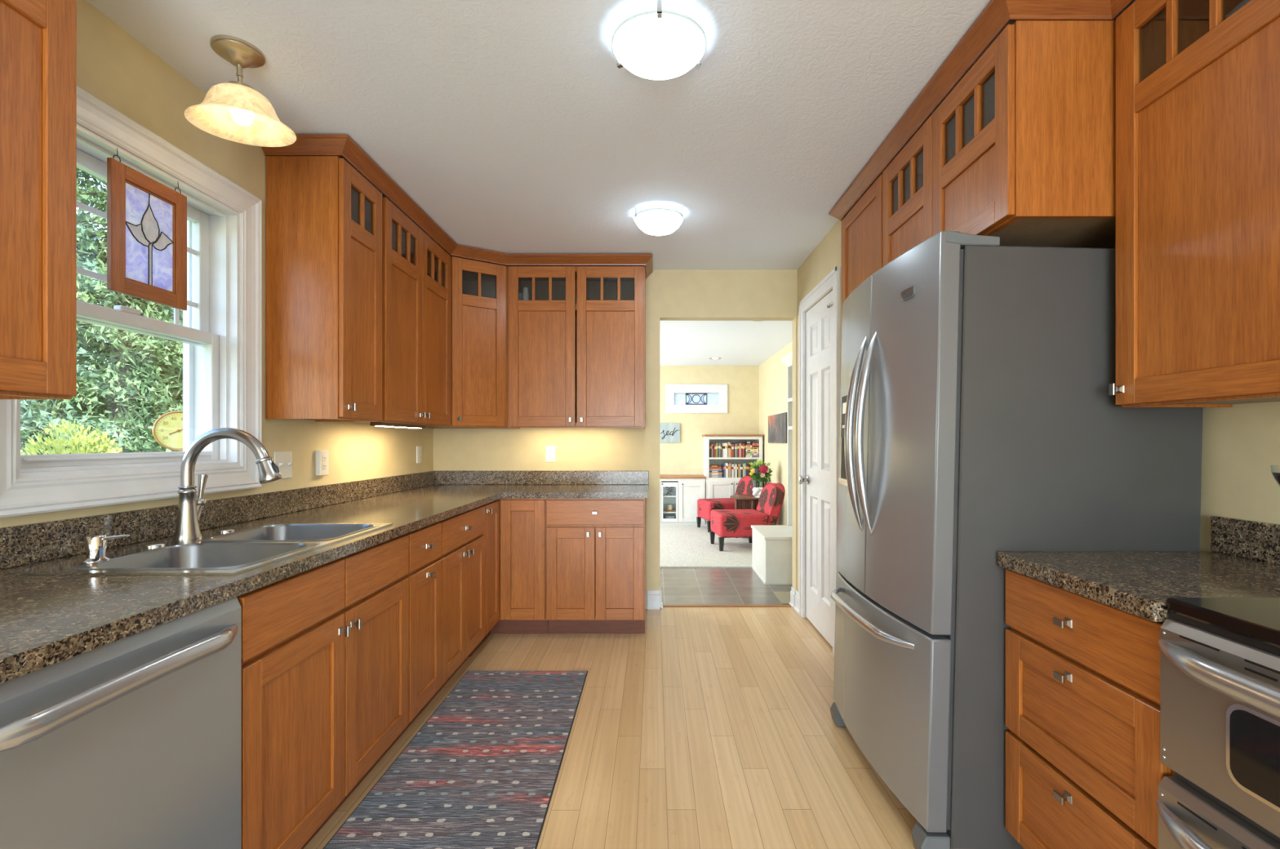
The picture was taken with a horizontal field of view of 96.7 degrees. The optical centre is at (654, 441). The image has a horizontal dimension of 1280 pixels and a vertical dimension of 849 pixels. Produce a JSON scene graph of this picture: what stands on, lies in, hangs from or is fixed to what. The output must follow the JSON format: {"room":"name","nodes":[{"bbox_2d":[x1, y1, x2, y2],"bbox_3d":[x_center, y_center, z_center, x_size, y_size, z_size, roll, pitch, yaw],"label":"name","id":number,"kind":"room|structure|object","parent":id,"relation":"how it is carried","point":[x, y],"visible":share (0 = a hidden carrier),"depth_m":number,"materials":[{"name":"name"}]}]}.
{"room":"kitchen","nodes":[
{"label":"kitchen","id":0,"kind":"room"},
{"bbox_2d":[0,0,433,527],"bbox_3d":[-1.705,-0.018,0.350,0.150,2.495,7.900,0,0,0],"label":"wall","id":1,"kind":"structure","parent":0,"point":[113,66],"depth_m":2.10,"materials":[{"name":"paint"}]},
{"bbox_2d":[0,0,76,399],"bbox_3d":[-1.452,-0.645,0.850,0.348,1.099,0.890,0,0,0],"label":"upper cabinet","id":2,"kind":"object","parent":1,"relation":"attached to","point":[38,37],"visible":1,"depth_m":1.21,"materials":[{"name":"brown wood"}]},
{"bbox_2d":[0,85,262,517],"bbox_3d":[-1.710,-0.401,1.838,0.220,1.175,0.970,0,0,0],"label":"window","id":3,"kind":"structure","parent":1,"relation":"in","point":[220,333],"depth_m":2.08,"materials":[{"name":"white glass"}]},
{"bbox_2d":[76,200,196,324],"bbox_3d":[-1.750,-0.625,1.838,0.005,0.431,0.668,0,0,0],"label":"grille","id":4,"kind":"object","parent":3,"relation":"attached to","point":[192,217],"depth_m":2.14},
{"bbox_2d":[106,147,186,310],"bbox_3d":[-1.626,-0.671,1.833,0.016,0.434,0.275,0,0,0],"label":"stained glass panel","id":5,"kind":"object","parent":3,"relation":"hanging from","point":[147,218],"visible":1,"depth_m":1.81,"materials":[{"name":"brown wood"}]},
{"bbox_2d":[152,410,182,450],"bbox_3d":[-1.886,-0.043,2.284,0.195,0.158,0.030,0,0,-40],"label":"thermometer","id":6,"kind":"object","parent":3,"relation":"attached to","point":[167,429],"visible":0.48,"depth_m":2.25,"materials":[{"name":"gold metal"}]},
{"bbox_2d":[274,451,292,479],"bbox_3d":[-1.619,0.103,2.494,0.022,0.118,0.118,0,0,0],"label":"light switch","id":7,"kind":"object","parent":1,"relation":"attached to","point":[282,460],"visible":0.93,"depth_m":2.50,"materials":[{"name":"white plastic"}]},
{"bbox_2d":[315,450,328,475],"bbox_3d":[-1.618,0.103,2.772,0.025,0.120,0.074,0,0,0],"label":"outlet","id":8,"kind":"object","parent":1,"relation":"attached to","point":[322,456],"visible":1,"depth_m":2.75,"materials":[{"name":"white plastic"}]},
{"bbox_2d":[322,455,326,462],"bbox_3d":[-1.607,0.084,2.772,0.002,0.029,0.034,0,0,0],"label":"receptacle","id":9,"kind":"object","parent":8,"relation":"attached to","point":[324,457],"depth_m":2.77,"materials":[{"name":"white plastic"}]},
{"bbox_2d":[322,463,326,470],"bbox_3d":[-1.607,0.122,2.772,0.002,0.029,0.034,0,0,0],"label":"receptacle","id":10,"kind":"object","parent":8,"relation":"attached to","point":[324,465],"depth_m":2.77,"materials":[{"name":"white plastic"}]},
{"bbox_2d":[266,155,382,422],"bbox_3d":[-1.452,-0.645,2.562,0.348,1.099,0.362,0,0,0],"label":"upper cabinet","id":11,"kind":"object","parent":1,"relation":"attached to","point":[324,218],"visible":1,"depth_m":2.38,"materials":[{"name":"brown wood"}]},
{"bbox_2d":[0,471,648,569],"bbox_3d":[-0.836,0.265,2.145,1.586,0.102,4.090,0,0,0],"label":"backsplash","id":12,"kind":"structure","parent":1,"relation":"attached to","point":[33,543],"depth_m":2.19,"materials":[{"name":"stone"}]},
{"bbox_2d":[355,196,450,426],"bbox_3d":[-1.452,-0.645,3.205,0.348,1.099,0.906,0,0,0],"label":"upper cabinet","id":13,"kind":"object","parent":1,"relation":"attached to","point":[416,269],"visible":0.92,"depth_m":3.11,"materials":[{"name":"brown wood"}]},
{"bbox_2d":[369,422,425,428],"bbox_3d":[-1.415,-0.091,3.165,0.060,0.024,0.550,0,0,0],"label":"light","id":14,"kind":"object","parent":13,"relation":"attached to","point":[371,424],"visible":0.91,"depth_m":3.05,"materials":[{"name":"white plastic"}]},
{"bbox_2d":[416,446,422,462],"bbox_3d":[-1.624,0.090,3.925,0.013,0.116,0.071,0,0,0],"label":"outlet","id":15,"kind":"object","parent":1,"relation":"attached to","point":[419,449],"visible":1,"depth_m":3.91,"materials":[{"name":"white plastic"}]},
{"bbox_2d":[261,133,653,279],"bbox_3d":[-0.960,-1.227,3.375,0.889,0.062,2.462,0,0,40],"label":"crown molding","id":16,"kind":"structure","parent":1,"relation":"attached to","point":[305,144],"depth_m":3.04,"materials":[{"name":"brown wood"}]},
{"bbox_2d":[425,256,514,428],"bbox_3d":[-1.312,-0.645,3.917,0.616,1.099,0.526,0,0,0],"label":"upper cabinet","id":17,"kind":"object","parent":1,"relation":"attached to","point":[478,289],"visible":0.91,"depth_m":3.77,"materials":[{"name":"brown wood"}]},
{"bbox_2d":[85,0,1135,270],"bbox_3d":[0.000,-1.315,0.350,3.600,0.100,7.900,0,0,0],"label":"ceiling","id":18,"kind":"structure","parent":0,"point":[516,126],"depth_m":2.10,"materials":[{"name":"white paint"}]},
{"bbox_2d":[184,34,296,146],"bbox_3d":[-1.346,-1.139,1.861,0.297,0.250,0.296,0,0,0],"label":"pendant lamp","id":19,"kind":"object","parent":18,"relation":"hanging from","point":[234,111],"visible":1,"depth_m":1.84,"materials":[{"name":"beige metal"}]},
{"bbox_2d":[633,204,684,235],"bbox_3d":[0.023,-1.210,3.152,0.280,0.111,0.284,0,0,0],"label":"ceiling light","id":20,"kind":"object","parent":18,"relation":"attached to","point":[655,220],"visible":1,"depth_m":3.07,"materials":[{"name":"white glass"}]},
{"bbox_2d":[611,0,706,79],"bbox_3d":[0.014,-1.221,1.773,0.298,0.088,0.303,0,0,0],"label":"ceiling light","id":21,"kind":"object","parent":18,"relation":"attached to","point":[659,42],"visible":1,"depth_m":1.71,"materials":[{"name":"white glass"}]},
{"bbox_2d":[433,270,797,608],"bbox_3d":[0.085,-0.018,4.245,3.430,2.495,0.110,0,0,0],"label":"wall","id":22,"kind":"structure","parent":0,"point":[670,295],"depth_m":4.19,"materials":[{"name":"paint"}]},
{"bbox_2d":[546,445,555,462],"bbox_3d":[-0.765,0.090,4.186,0.071,0.116,0.009,0,0,0],"label":"outlet","id":23,"kind":"object","parent":22,"relation":"attached to","point":[550,450],"visible":1,"depth_m":4.18,"materials":[{"name":"white plastic"}]},
{"bbox_2d":[507,266,645,428],"bbox_3d":[-0.534,-0.645,4.007,0.936,1.099,0.346,0,0,0],"label":"upper cabinet","id":24,"kind":"object","parent":22,"relation":"attached to","point":[575,361],"visible":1,"depth_m":3.87,"materials":[{"name":"brown wood"}]},
{"bbox_2d":[522,287,528,300],"bbox_3d":[-0.905,-1.009,4.000,0.043,0.144,0.043,0,0,0],"label":"bottle","id":25,"kind":"object","parent":24,"relation":"in","point":[525,294],"visible":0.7,"depth_m":3.98,"materials":[{"name":"white ceramic"}]},
{"bbox_2d":[647,590,662,609],"bbox_3d":[0.004,1.163,4.232,0.117,0.135,0.136,0,0,0],"label":"baseboard","id":26,"kind":"structure","parent":22,"relation":"attached to","point":[654,598],"depth_m":4.17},
{"bbox_2d":[303,607,951,848],"bbox_3d":[0.000,1.255,0.325,3.600,0.050,7.850,0,0,0],"label":"floor","id":27,"kind":"structure","parent":0,"point":[704,727],"depth_m":2.31,"materials":[{"name":"brown wood"}]},
{"bbox_2d":[0,596,241,848],"bbox_3d":[-1.244,0.794,1.022,0.683,0.872,0.606,0,0,0],"label":"dishwasher","id":28,"kind":"object","parent":27,"relation":"on","point":[134,741],"visible":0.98,"depth_m":1.04,"materials":[{"name":"silver metal"}]},
{"bbox_2d":[236,534,408,848],"bbox_3d":[-1.281,0.791,1.786,0.688,0.877,0.910,0,0,0],"label":"base cabinet","id":29,"kind":"object","parent":27,"relation":"on","point":[325,647],"visible":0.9,"depth_m":1.65,"materials":[{"name":"brown wood"}]},
{"bbox_2d":[385,522,441,753],"bbox_3d":[-1.281,0.791,2.414,0.688,0.877,0.343,0,0,0],"label":"base cabinet","id":30,"kind":"object","parent":27,"relation":"on","point":[424,575],"visible":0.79,"depth_m":2.41,"materials":[{"name":"brown wood"}]},
{"bbox_2d":[421,506,484,711],"bbox_3d":[-1.281,0.791,2.917,0.688,0.877,0.658,0,0,0],"label":"base cabinet","id":31,"kind":"object","parent":27,"relation":"on","point":[462,557],"visible":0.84,"depth_m":2.86,"materials":[{"name":"brown wood"}]},
{"bbox_2d":[323,671,587,848],"bbox_3d":[-0.676,1.225,2.045,0.640,0.008,1.980,0,0,0],"label":"runner rug","id":32,"kind":"object","parent":27,"relation":"on","point":[482,771],"visible":1,"depth_m":2.10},
{"bbox_2d":[468,497,548,657],"bbox_3d":[-1.153,0.791,3.714,0.943,0.877,0.932,0,0,0],"label":"base cabinet","id":33,"kind":"object","parent":27,"relation":"on","point":[515,533],"visible":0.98,"depth_m":3.55,"materials":[{"name":"brown wood"}]},
{"bbox_2d":[0,471,648,684],"bbox_3d":[-0.836,0.282,2.145,1.586,0.137,4.090,0,0,0],"label":"countertop","id":34,"kind":"structure","parent":33,"relation":"on","point":[46,620],"depth_m":1.58,"materials":[{"name":"stone"}]},
{"bbox_2d":[7,523,392,574],"bbox_3d":[-1.262,0.400,1.755,0.535,0.192,0.820,0,0,0],"label":"sink","id":35,"kind":"object","parent":34,"relation":"in","point":[234,550],"visible":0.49,"depth_m":1.72,"materials":[{"name":"silver metal"}]},
{"bbox_2d":[80,534,130,563],"bbox_3d":[-1.418,0.275,1.475,0.116,0.069,0.056,0,0,0],"label":"soap dispenser","id":36,"kind":"object","parent":35,"relation":"on","point":[95,545],"visible":1,"depth_m":1.46,"materials":[{"name":"silver metal"}]},
{"bbox_2d":[173,427,282,540],"bbox_3d":[-1.362,0.132,1.838,0.332,0.355,0.111,0,0,0],"label":"faucet","id":37,"kind":"object","parent":34,"relation":"on","point":[190,506],"visible":1,"depth_m":1.80,"materials":[{"name":"silver metal"}]},
{"bbox_2d":[546,497,646,633],"bbox_3d":[-0.371,0.791,3.850,0.618,0.877,0.658,0,0,0],"label":"base cabinet","id":38,"kind":"object","parent":27,"relation":"on","point":[596,548],"visible":0.95,"depth_m":3.55,"materials":[{"name":"brown wood"}]},
{"bbox_2d":[662,604,791,607],"bbox_3d":[0.540,1.226,4.250,0.970,0.008,0.050,0,0,0],"label":"trim","id":39,"kind":"structure","parent":27,"relation":"on","point":[664,606],"depth_m":4.23,"materials":[{"name":"brown wood"}]},
{"bbox_2d":[840,173,882,363],"bbox_3d":[1.296,0.018,2.800,0.633,2.425,0.551,0,0,0],"label":"pantry cabinet","id":40,"kind":"object","parent":27,"relation":"on","point":[861,228],"visible":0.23,"depth_m":2.78,"materials":[{"name":"brown wood"}]},
{"bbox_2d":[830,230,1203,848],"bbox_3d":[1.151,0.307,2.080,0.938,1.859,0.872,1,0,0],"label":"refrigerator","id":41,"kind":"object","parent":27,"relation":"on","point":[980,420],"visible":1,"depth_m":1.64,"materials":[{"name":"metal"}]},
{"bbox_2d":[1005,568,1173,848],"bbox_3d":[1.296,0.794,1.380,0.638,0.872,0.514,0,0,0],"label":"base cabinet","id":42,"kind":"object","parent":27,"relation":"on","point":[1084,769],"visible":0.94,"depth_m":1.35,"materials":[{"name":"brown wood"}]},
{"bbox_2d":[996,515,1279,622],"bbox_3d":[1.302,0.285,1.381,0.635,0.143,0.518,0,0,0],"label":"countertop","id":43,"kind":"structure","parent":42,"relation":"on","point":[1243,561],"depth_m":1.40,"materials":[{"name":"stone"}]},
{"bbox_2d":[1271,471,1279,484],"bbox_3d":[1.352,0.183,1.200,0.073,0.265,0.073,0,0,0],"label":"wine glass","id":44,"kind":"object","parent":43,"relation":"on","point":[1277,474],"visible":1,"depth_m":1.21,"materials":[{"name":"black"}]},
{"bbox_2d":[1155,597,1279,848],"bbox_3d":[1.268,0.680,0.737,0.695,1.100,0.762,0,0,0],"label":"range","id":45,"kind":"object","parent":27,"relation":"on","point":[1220,657],"visible":1,"depth_m":1.00,"materials":[{"name":"silver metal"}]},
{"bbox_2d":[1166,597,1279,648],"bbox_3d":[1.296,0.319,0.737,0.588,0.029,0.762,0,0,0],"label":"cooktop","id":46,"kind":"object","parent":45,"relation":"in","point":[1251,622],"depth_m":1.02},
{"bbox_2d":[660,524,751,567],"bbox_3d":[-0.350,1.249,7.375,4.300,0.062,3.650,0,0,0],"label":"floor","id":47,"kind":"structure","parent":0,"point":[681,545],"depth_m":6.36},
{"bbox_2d":[660,475,706,524],"bbox_3d":[0.220,0.866,8.550,1.060,0.705,0.480,0,0,0],"label":"base cabinet","id":48,"kind":"object","parent":47,"relation":"on","point":[688,489],"visible":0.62,"depth_m":8.34,"materials":[{"name":"white wood"}]},
{"bbox_2d":[664,504,675,511],"bbox_3d":[0.225,0.984,8.450,0.160,0.102,0.160,0,0,0],"label":"candle","id":49,"kind":"object","parent":48,"relation":"in","point":[669,506],"visible":1,"depth_m":8.42,"materials":[{"name":"beige wax"}]},
{"bbox_2d":[664,509,675,511],"bbox_3d":[0.225,1.022,8.450,0.160,0.024,0.160,0,0,0],"label":"tray","id":50,"kind":"object","parent":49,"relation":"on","point":[666,510],"depth_m":8.40,"materials":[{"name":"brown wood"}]},
{"bbox_2d":[665,486,674,495],"bbox_3d":[0.225,0.733,8.450,0.136,0.140,0.024,0,0,0],"label":"ribbon bow","id":51,"kind":"object","parent":48,"relation":"in","point":[673,487],"visible":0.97,"depth_m":8.44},
{"bbox_2d":[664,515,675,518],"bbox_3d":[0.225,1.130,8.470,0.156,0.055,0.156,0,0,0],"label":"bowl","id":52,"kind":"object","parent":48,"relation":"in","point":[665,516],"visible":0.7,"depth_m":8.41,"materials":[{"name":"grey ceramic"}]},
{"bbox_2d":[696,475,759,532],"bbox_3d":[1.037,0.850,7.953,0.785,0.736,0.536,0,0,-14],"label":"slipper chair","id":53,"kind":"object","parent":47,"relation":"on","point":[745,486],"visible":0.49,"depth_m":7.83,"materials":[{"name":"fabric"}]},
{"bbox_2d":[702,434,764,524],"bbox_3d":[1.165,0.558,8.550,0.867,1.320,0.480,0,0,0],"label":"bookcase","id":54,"kind":"object","parent":47,"relation":"on","point":[715,487],"visible":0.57,"depth_m":8.35,"materials":[{"name":"white wood"}]},
{"bbox_2d":[711,442,714,457],"bbox_3d":[0.870,0.124,8.433,0.025,0.216,0.141,0,0,0],"label":"book","id":55,"kind":"object","parent":54,"relation":"on","point":[713,443],"visible":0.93,"depth_m":8.36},
{"bbox_2d":[714,444,716,457],"bbox_3d":[0.895,0.133,8.438,0.027,0.199,0.141,0,0,0],"label":"book","id":56,"kind":"object","parent":54,"relation":"on","point":[715,445],"visible":0.93,"depth_m":8.37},
{"bbox_2d":[709,475,721,477],"bbox_3d":[0.898,0.515,8.437,0.185,0.028,0.151,0,0,0],"label":"book","id":57,"kind":"object","parent":54,"relation":"in","point":[709,476],"visible":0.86,"depth_m":8.36,"materials":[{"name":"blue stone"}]},
{"bbox_2d":[709,474,721,475],"bbox_3d":[0.896,0.490,8.437,0.180,0.022,0.151,0,0,0],"label":"book","id":58,"kind":"object","parent":57,"relation":"on","point":[709,474],"visible":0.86,"depth_m":8.36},
{"bbox_2d":[709,471,722,474],"bbox_3d":[0.901,0.465,8.437,0.190,0.026,0.151,0,0,0],"label":"book","id":59,"kind":"object","parent":58,"relation":"on","point":[722,472],"visible":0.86,"depth_m":8.36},
{"bbox_2d":[709,471,721,472],"bbox_3d":[0.896,0.441,8.437,0.180,0.022,0.151,0,0,0],"label":"book","id":60,"kind":"object","parent":59,"relation":"on","point":[709,471],"visible":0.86,"depth_m":8.36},
{"bbox_2d":[709,468,721,471],"bbox_3d":[0.898,0.415,8.437,0.185,0.028,0.151,0,0,0],"label":"book","id":61,"kind":"object","parent":60,"relation":"on","point":[710,469],"visible":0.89,"depth_m":8.36,"materials":[{"name":"blue paper"}]},
{"bbox_2d":[718,443,720,457],"bbox_3d":[0.956,0.127,8.442,0.025,0.212,0.141,0,0,0],"label":"book","id":62,"kind":"object","parent":54,"relation":"on","point":[719,446],"visible":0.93,"depth_m":8.37,"materials":[{"name":"blue paper"}]},
{"bbox_2d":[720,443,723,457],"bbox_3d":[0.998,0.127,8.441,0.019,0.211,0.141,0,0,0],"label":"book","id":63,"kind":"object","parent":54,"relation":"on","point":[721,443],"visible":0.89,"depth_m":8.37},
{"bbox_2d":[721,464,724,477],"bbox_3d":[1.012,0.434,8.436,0.023,0.190,0.141,0,0,0],"label":"book","id":64,"kind":"object","parent":54,"relation":"in","point":[722,465],"visible":0.96,"depth_m":8.37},
{"bbox_2d":[723,443,724,457],"bbox_3d":[1.022,0.129,8.442,0.029,0.207,0.141,0,0,0],"label":"book","id":65,"kind":"object","parent":54,"relation":"on","point":[723,443],"visible":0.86,"depth_m":8.37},
{"bbox_2d":[723,463,725,477],"bbox_3d":[1.036,0.428,8.443,0.025,0.203,0.141,0,0,0],"label":"book","id":66,"kind":"object","parent":54,"relation":"in","point":[723,464],"visible":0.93,"depth_m":8.37,"materials":[{"name":"white paper"}]},
{"bbox_2d":[724,443,727,457],"bbox_3d":[1.053,0.126,8.438,0.033,0.212,0.141,0,0,0],"label":"book","id":67,"kind":"object","parent":54,"relation":"on","point":[726,444],"visible":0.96,"depth_m":8.37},
{"bbox_2d":[724,462,728,477],"bbox_3d":[1.063,0.423,8.433,0.031,0.213,0.141,0,0,0],"label":"book","id":68,"kind":"object","parent":54,"relation":"in","point":[726,464],"visible":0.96,"depth_m":8.36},
{"bbox_2d":[727,442,729,457],"bbox_3d":[1.097,0.121,8.442,0.027,0.222,0.141,0,0,0],"label":"book","id":69,"kind":"object","parent":54,"relation":"on","point":[727,442],"visible":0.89,"depth_m":8.37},
{"bbox_2d":[728,462,730,477],"bbox_3d":[1.108,0.423,8.435,0.023,0.213,0.141,0,0,0],"label":"book","id":70,"kind":"object","parent":54,"relation":"in","point":[729,464],"visible":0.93,"depth_m":8.36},
{"bbox_2d":[729,443,731,457],"bbox_3d":[1.119,0.131,8.434,0.019,0.204,0.141,0,0,0],"label":"book","id":71,"kind":"object","parent":54,"relation":"on","point":[730,443],"visible":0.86,"depth_m":8.36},
{"bbox_2d":[730,463,733,477],"bbox_3d":[1.151,0.432,8.443,0.025,0.196,0.141,0,0,0],"label":"book","id":72,"kind":"object","parent":54,"relation":"in","point":[731,464],"visible":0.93,"depth_m":8.37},
{"bbox_2d":[731,444,733,457],"bbox_3d":[1.146,0.135,8.438,0.035,0.196,0.141,0,0,0],"label":"book","id":73,"kind":"object","parent":54,"relation":"on","point":[732,445],"visible":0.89,"depth_m":8.37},
{"bbox_2d":[732,462,735,477],"bbox_3d":[1.174,0.426,8.437,0.023,0.207,0.141,0,0,0],"label":"book","id":74,"kind":"object","parent":54,"relation":"in","point":[732,463],"visible":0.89,"depth_m":8.37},
{"bbox_2d":[736,443,738,457],"bbox_3d":[1.230,0.129,8.444,0.023,0.208,0.141,0,0,0],"label":"book","id":75,"kind":"object","parent":54,"relation":"on","point":[736,443],"visible":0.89,"depth_m":8.38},
{"bbox_2d":[737,463,739,477],"bbox_3d":[1.241,0.428,8.443,0.021,0.202,0.141,0,0,0],"label":"book","id":76,"kind":"object","parent":54,"relation":"in","point":[738,464],"visible":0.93,"depth_m":8.37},
{"bbox_2d":[738,443,741,457],"bbox_3d":[1.259,0.129,8.438,0.035,0.206,0.141,0,0,0],"label":"book","id":77,"kind":"object","parent":54,"relation":"on","point":[740,444],"visible":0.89,"depth_m":8.37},
{"bbox_2d":[739,463,741,477],"bbox_3d":[1.264,0.430,8.434,0.025,0.198,0.141,0,0,0],"label":"book","id":78,"kind":"object","parent":54,"relation":"in","point":[740,464],"visible":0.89,"depth_m":8.36,"materials":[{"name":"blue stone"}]},
{"bbox_2d":[739,442,742,457],"bbox_3d":[1.286,0.124,8.435,0.019,0.216,0.141,0,0,0],"label":"book","id":79,"kind":"object","parent":54,"relation":"on","point":[740,442],"visible":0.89,"depth_m":8.36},
{"bbox_2d":[742,443,744,457],"bbox_3d":[1.306,0.131,8.432,0.023,0.203,0.141,0,0,0],"label":"book","id":80,"kind":"object","parent":54,"relation":"on","point":[743,443],"visible":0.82,"depth_m":8.36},
{"bbox_2d":[742,462,746,476],"bbox_3d":[1.329,0.424,8.432,0.025,0.211,0.141,0,0,0],"label":"book","id":81,"kind":"object","parent":54,"relation":"in","point":[744,464],"visible":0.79,"depth_m":8.36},
{"bbox_2d":[746,463,749,475],"bbox_3d":[1.376,0.430,8.438,0.027,0.198,0.141,0,0,0],"label":"book","id":82,"kind":"object","parent":54,"relation":"in","point":[748,464],"visible":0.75,"depth_m":8.37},
{"bbox_2d":[729,493,759,510],"bbox_3d":[1.245,0.959,7.300,0.556,0.518,0.556,0,0,0],"label":"table","id":83,"kind":"object","parent":47,"relation":"on","point":[748,501],"visible":0.36,"depth_m":7.13,"materials":[{"name":"brown wood"}]},
{"bbox_2d":[752,487,763,497],"bbox_3d":[1.320,0.637,7.162,0.182,0.124,0.116,0,0,0],"label":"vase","id":84,"kind":"object","parent":83,"relation":"on","point":[757,491],"visible":0.66,"depth_m":7.12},
{"bbox_3d":[1.325,0.595,7.330,0.136,0.210,0.136,0,0,0],"label":"vase","id":85,"kind":"object","parent":83,"relation":"on","visible":0},
{"bbox_2d":[748,458,772,487],"bbox_3d":[1.359,0.454,7.330,0.332,0.462,0.299,0,0,0],"label":"flower bouquet","id":86,"kind":"object","parent":85,"relation":"in","point":[763,471],"visible":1,"depth_m":7.27,"materials":[{"name":"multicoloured plant"}]},
{"bbox_2d":[709,482,785,551],"bbox_3d":[1.079,0.850,6.612,0.785,0.736,0.536,0,0,-7],"label":"slipper chair","id":87,"kind":"object","parent":47,"relation":"on","point":[726,523],"visible":0.8,"depth_m":6.38,"materials":[{"name":"fabric"}]},
{"bbox_2d":[660,365,759,475],"bbox_3d":[-0.393,0.028,8.850,4.215,2.405,0.100,0,0,0],"label":"wall","id":88,"kind":"structure","parent":0,"point":[685,457],"depth_m":8.80,"materials":[{"name":"paint"}]},
{"bbox_2d":[660,422,679,442],"bbox_3d":[0.046,-0.135,8.781,0.692,0.300,0.035,0,0,0],"label":"word sign","id":89,"kind":"object","parent":88,"relation":"attached to","point":[669,432],"visible":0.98,"depth_m":8.77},
{"bbox_2d":[665,384,728,413],"bbox_3d":[0.652,-0.662,8.839,0.960,0.449,0.122,0,0,0],"label":"window","id":90,"kind":"structure","parent":88,"relation":"in","point":[679,398],"depth_m":8.78,"materials":[{"name":"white glass"}]},
{"bbox_2d":[660,320,791,365],"bbox_3d":[-0.350,-1.250,6.750,4.300,0.150,4.900,0,0,0],"label":"ceiling","id":91,"kind":"structure","parent":0,"point":[682,343],"depth_m":6.63,"materials":[{"name":"white paint"}]},
{"bbox_2d":[660,567,791,604],"bbox_3d":[-0.350,1.255,4.900,4.300,0.050,1.300,0,0,0],"label":"floor tile","id":92,"kind":"structure","parent":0,"point":[678,585],"depth_m":4.80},
{"bbox_2d":[751,524,791,584],"bbox_3d":[1.278,1.025,5.237,0.665,0.410,0.695,0,0,0],"label":"storage bench","id":93,"kind":"object","parent":92,"relation":"on","point":[771,544],"visible":0.51,"depth_m":4.90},
{"bbox_2d":[781,351,791,525],"bbox_3d":[1.425,0.002,5.250,0.365,1.635,0.700,0,0,0],"label":"shelf unit","id":94,"kind":"object","parent":93,"relation":"on","point":[787,359],"visible":0.16,"depth_m":5.56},
{"bbox_2d":[773,591,790,604],"bbox_3d":[1.285,1.226,4.470,0.640,0.006,0.340,0,0,0],"label":"door mat","id":95,"kind":"object","parent":92,"relation":"on","point":[784,597],"visible":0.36,"depth_m":4.47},
{"bbox_2d":[797,208,852,617],"bbox_3d":[1.335,-0.018,3.638,0.570,2.495,1.105,0,0,0],"label":"wall","id":96,"kind":"structure","parent":0,"point":[826,255],"depth_m":3.80,"materials":[{"name":"paint"}]},
{"bbox_2d":[789,586,799,614],"bbox_3d":[1.033,1.163,4.173,0.034,0.135,0.253,0,0,0],"label":"baseboard","id":97,"kind":"structure","parent":96,"relation":"attached to","point":[794,594],"depth_m":4.19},
{"bbox_2d":[797,266,840,655],"bbox_3d":[1.068,0.120,3.627,0.164,2.220,0.835,0,0,0],"label":"door","id":98,"kind":"structure","parent":96,"relation":"in","point":[823,320],"depth_m":3.60,"materials":[{"name":"white wood"}]},
{"bbox_2d":[759,342,1279,551],"bbox_3d":[1.692,-0.018,2.600,0.155,2.495,12.400,0,0,0],"label":"wall","id":99,"kind":"structure","parent":0,"point":[1241,451],"depth_m":1.61,"materials":[{"name":"paint"}]},
{"bbox_2d":[768,412,787,443],"bbox_3d":[1.597,-0.168,7.393,0.034,0.372,1.065,0,0,0],"label":"picture","id":100,"kind":"object","parent":99,"relation":"attached to","point":[778,423],"visible":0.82,"depth_m":7.26},
{"bbox_2d":[828,0,1133,220],"bbox_3d":[1.095,-1.227,2.005,0.498,0.062,2.239,0,0,-15],"label":"crown molding","id":101,"kind":"structure","parent":99,"relation":"attached to","point":[997,14],"depth_m":1.81,"materials":[{"name":"brown wood"}]},
{"bbox_2d":[882,20,1115,266],"bbox_3d":[1.296,-0.917,2.067,0.633,0.555,0.905,0,0,0],"label":"upper cabinet","id":102,"kind":"object","parent":99,"relation":"attached to","point":[1021,152],"visible":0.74,"depth_m":1.62,"materials":[{"name":"brown wood"}]},
{"bbox_2d":[1108,0,1279,407],"bbox_3d":[1.441,-0.645,1.321,0.346,1.099,0.565,0,0,0],"label":"upper cabinet","id":103,"kind":"object","parent":99,"relation":"attached to","point":[1197,82],"visible":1,"depth_m":1.38,"materials":[{"name":"brown wood"}]},
{"bbox_2d":[1210,515,1279,564],"bbox_3d":[1.610,0.265,1.381,0.020,0.102,0.518,0,0,0],"label":"backsplash","id":104,"kind":"structure","parent":99,"relation":"attached to","point":[1246,539],"depth_m":1.54,"materials":[{"name":"stone"}]},
{"label":"outside","id":105,"kind":"structure","parent":0,"visible":0},
{"bbox_3d":[-20.895,1.880,18.500,38.210,0.100,53.000,0,0,0],"label":"lawn","id":106,"kind":"structure","parent":105,"visible":0},
{"bbox_2d":[20,418,123,454],"bbox_3d":[-4.096,0.833,4.007,0.797,1.998,0.791,0,0,0],"label":"shrub","id":107,"kind":"object","parent":106,"relation":"on","point":[95,442],"visible":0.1,"depth_m":3.96,"materials":[{"name":"green plant"}]},
{"bbox_2d":[20,222,156,454],"bbox_3d":[-8.571,-2.247,6.892,4.306,8.157,4.336,0,0,16],"label":"tree","id":108,"kind":"object","parent":106,"relation":"on","point":[43,414],"visible":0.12,"depth_m":7.64,"materials":[{"name":"green plant"}]},
{"bbox_2d":[20,168,182,454],"bbox_3d":[-8.192,-2.530,8.772,4.790,8.722,4.624,0,0,-22],"label":"conifer","id":109,"kind":"object","parent":106,"relation":"on","point":[162,350],"visible":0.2,"depth_m":8.30,"materials":[{"name":"green plant"}]},
{"bbox_2d":[26,257,182,452],"bbox_3d":[-8.736,-2.352,10.571,4.634,8.367,4.574,0,0,11],"label":"conifer","id":110,"kind":"object","parent":106,"relation":"on","point":[97,352],"visible":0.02,"depth_m":9.57,"materials":[{"name":"green plant"}]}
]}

